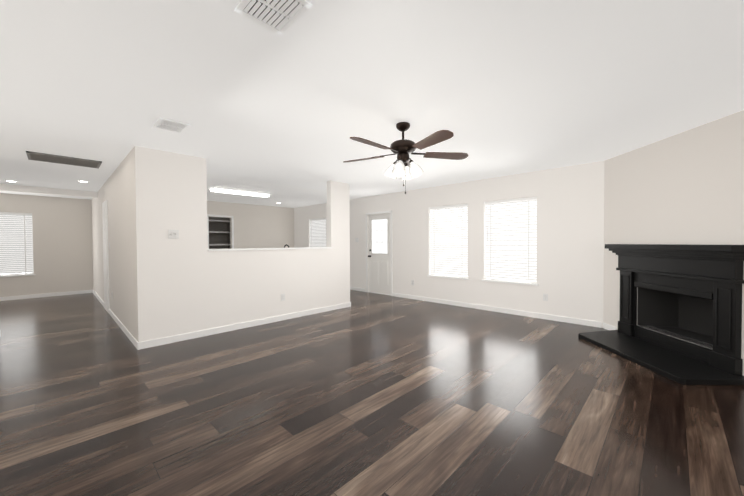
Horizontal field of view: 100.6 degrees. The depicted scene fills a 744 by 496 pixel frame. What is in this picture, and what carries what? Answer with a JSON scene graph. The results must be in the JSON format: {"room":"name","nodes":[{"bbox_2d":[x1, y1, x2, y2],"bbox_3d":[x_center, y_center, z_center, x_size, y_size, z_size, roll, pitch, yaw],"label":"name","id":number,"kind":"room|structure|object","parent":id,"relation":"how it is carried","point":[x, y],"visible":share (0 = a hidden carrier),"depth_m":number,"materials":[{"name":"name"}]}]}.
{"room":"living room","nodes":[
{"label":"living room","id":0,"kind":"room"},
{"bbox_2d":[0,193,92,296],"bbox_3d":[-9.448,0.002,6.089,0.150,2.450,6.070,1,1,44],"label":"wall","id":1,"kind":"structure","parent":0,"point":[62,247],"depth_m":7.64,"materials":[{"name":"white paint"}]},
{"bbox_2d":[0,212,33,275],"bbox_3d":[-8.450,-0.094,7.097,0.121,1.465,0.890,1,1,44],"label":"window","id":2,"kind":"structure","parent":1,"relation":"in","point":[16,243],"depth_m":7.21,"materials":[{"name":"white plastic"}]},
{"bbox_2d":[91,146,146,341],"bbox_3d":[-5.053,-0.022,5.962,6.325,2.450,0.120,1,1,44],"label":"wall","id":3,"kind":"structure","parent":0,"point":[125,191],"depth_m":4.24,"materials":[{"name":"white paint"}]},
{"bbox_2d":[147,148,349,340],"bbox_3d":[-1.637,-0.027,5.022,0.120,2.450,3.300,1,1,44],"label":"wall","id":4,"kind":"structure","parent":0,"point":[161,285],"depth_m":4.28,"materials":[{"name":"white paint"}]},
{"bbox_2d":[168,230,178,238],"bbox_3d":[-2.556,-0.179,3.979,0.016,0.116,0.118,1,1,44],"label":"light switch","id":5,"kind":"object","parent":4,"relation":"attached to","point":[173,234],"visible":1,"depth_m":3.98,"materials":[{"name":"white plastic"}]},
{"bbox_2d":[207,201,293,248],"bbox_3d":[-4.320,-0.073,8.681,0.120,2.450,4.800,1,1,44],"label":"wall","id":6,"kind":"structure","parent":0,"point":[259,226],"depth_m":9.26,"materials":[{"name":"white paint"}]},
{"bbox_2d":[0,290,743,495],"bbox_3d":[-2.546,1.298,2.978,14.900,0.120,11.300,1,1,44],"label":"floor","id":7,"kind":"structure","parent":0,"point":[369,394],"depth_m":2.33,"materials":[{"name":"brown wood"}]},
{"bbox_2d":[578,244,743,384],"bbox_3d":[3.049,0.579,3.491,0.647,1.235,1.564,0,1,1],"label":"fireplace","id":8,"kind":"object","parent":7,"relation":"on","point":[714,273],"visible":1,"depth_m":3.17,"materials":[{"name":"black wood"}]},
{"bbox_2d":[0,0,743,207],"bbox_3d":[-2.561,-1.271,2.935,14.900,0.120,11.300,1,1,44],"label":"ceiling","id":9,"kind":"structure","parent":0,"point":[498,88],"depth_m":2.31,"materials":[{"name":"white paint"}]},
{"bbox_2d":[0,184,97,197],"bbox_3d":[-8.222,-1.151,4.890,0.140,0.120,5.800,1,1,44],"label":"beam","id":10,"kind":"structure","parent":9,"relation":"attached to","point":[38,190],"depth_m":6.37,"materials":[{"name":"white paint"}]},
{"bbox_2d":[26,151,101,168],"bbox_3d":[-4.262,-1.215,4.299,0.500,0.017,0.720,1,1,44],"label":"ceiling vent","id":11,"kind":"object","parent":9,"relation":"in","point":[43,157],"visible":1,"depth_m":4.26,"materials":[{"name":"grey metal"}]},
{"bbox_2d":[5,180,280,203],"bbox_3d":[-4.512,-1.255,7.138,0.996,0.029,5.196,1,1,44],"label":"recessed light","id":12,"kind":"object","parent":9,"relation":"in","point":[84,181],"visible":1,"depth_m":5.65,"materials":[{"name":"white"}]},
{"bbox_2d":[152,117,190,133],"bbox_3d":[-1.989,-1.209,3.060,0.315,0.015,0.255,1,1,44],"label":"ceiling vent","id":13,"kind":"object","parent":9,"relation":"in","point":[169,125],"visible":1,"depth_m":3.04,"materials":[{"name":"white metal"}]},
{"bbox_2d":[209,187,270,196],"bbox_3d":[-2.910,-1.238,6.891,0.240,0.074,1.280,1,1,44],"label":"light","id":14,"kind":"object","parent":9,"relation":"attached to","point":[235,191],"visible":1,"depth_m":6.79,"materials":[{"name":"white plastic"}]},
{"bbox_2d":[235,0,311,34],"bbox_3d":[-0.491,-1.192,1.532,0.305,0.015,0.255,1,1,44],"label":"ceiling vent","id":15,"kind":"object","parent":9,"relation":"in","point":[280,17],"visible":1,"depth_m":1.55,"materials":[{"name":"white metal"}]},
{"bbox_2d":[343,122,468,193],"bbox_3d":[0.271,-0.880,3.038,1.320,0.697,1.256,1,1,44],"label":"ceiling fan","id":16,"kind":"object","parent":9,"relation":"hanging from","point":[404,168],"visible":1,"depth_m":3.01,"materials":[{"name":"brown wood"}]},
{"bbox_2d":[294,161,603,327],"bbox_3d":[0.494,-0.080,7.448,8.800,2.450,0.150,1,1,44],"label":"wall","id":17,"kind":"structure","parent":0,"point":[570,240],"depth_m":5.48,"materials":[{"name":"white paint"}]},
{"bbox_2d":[0,200,601,349],"bbox_3d":[-2.487,0.194,2.876,14.490,2.090,10.870,1,1,44],"label":"trim","id":18,"kind":"structure","parent":17,"relation":"attached to","point":[160,341],"depth_m":5.67,"materials":[{"name":"white wood"}]},
{"bbox_2d":[309,218,325,246],"bbox_3d":[-1.629,-0.417,9.493,0.900,0.980,0.121,1,1,44],"label":"kitchen window","id":19,"kind":"structure","parent":17,"relation":"in","point":[317,232],"depth_m":9.47,"materials":[{"name":"white plastic"}]},
{"bbox_2d":[368,213,390,294],"bbox_3d":[0.185,0.148,7.679,0.777,1.972,0.114,1,1,44],"label":"door","id":20,"kind":"structure","parent":17,"relation":"in","point":[379,255],"depth_m":7.68,"materials":[{"name":"white paint"}]},
{"bbox_2d":[429,204,467,277],"bbox_3d":[1.586,-0.141,6.369,0.895,1.465,0.121,1,1,44],"label":"window","id":21,"kind":"structure","parent":17,"relation":"in","point":[448,240],"depth_m":6.33,"materials":[{"name":"white"}]},
{"bbox_2d":[484,197,536,282],"bbox_3d":[2.466,-0.132,5.513,0.910,1.465,0.121,1,1,44],"label":"window","id":22,"kind":"structure","parent":17,"relation":"in","point":[510,239],"depth_m":5.46,"materials":[{"name":"white plastic"}]},
{"bbox_2d":[543,294,547,300],"bbox_3d":[2.846,0.811,5.067,0.072,0.116,0.009,1,1,44],"label":"electrical outlet","id":23,"kind":"object","parent":17,"relation":"attached to","point":[545,297],"visible":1,"depth_m":5.06,"materials":[{"name":"white plastic"}]},
{"bbox_2d":[603,110,743,375],"bbox_3d":[3.572,-0.024,2.997,0.420,2.450,3.360,0,1,1],"label":"wall","id":24,"kind":"structure","parent":0,"point":[686,187],"depth_m":3.52,"materials":[{"name":"white paint"}]},
{"bbox_2d":[603,322,616,329],"bbox_3d":[3.360,1.161,2.936,0.013,0.085,3.190,0,1,1],"label":"baseboard","id":25,"kind":"structure","parent":24,"relation":"attached to","point":[607,326],"depth_m":4.42,"materials":[{"name":"white wood"}]}
]}

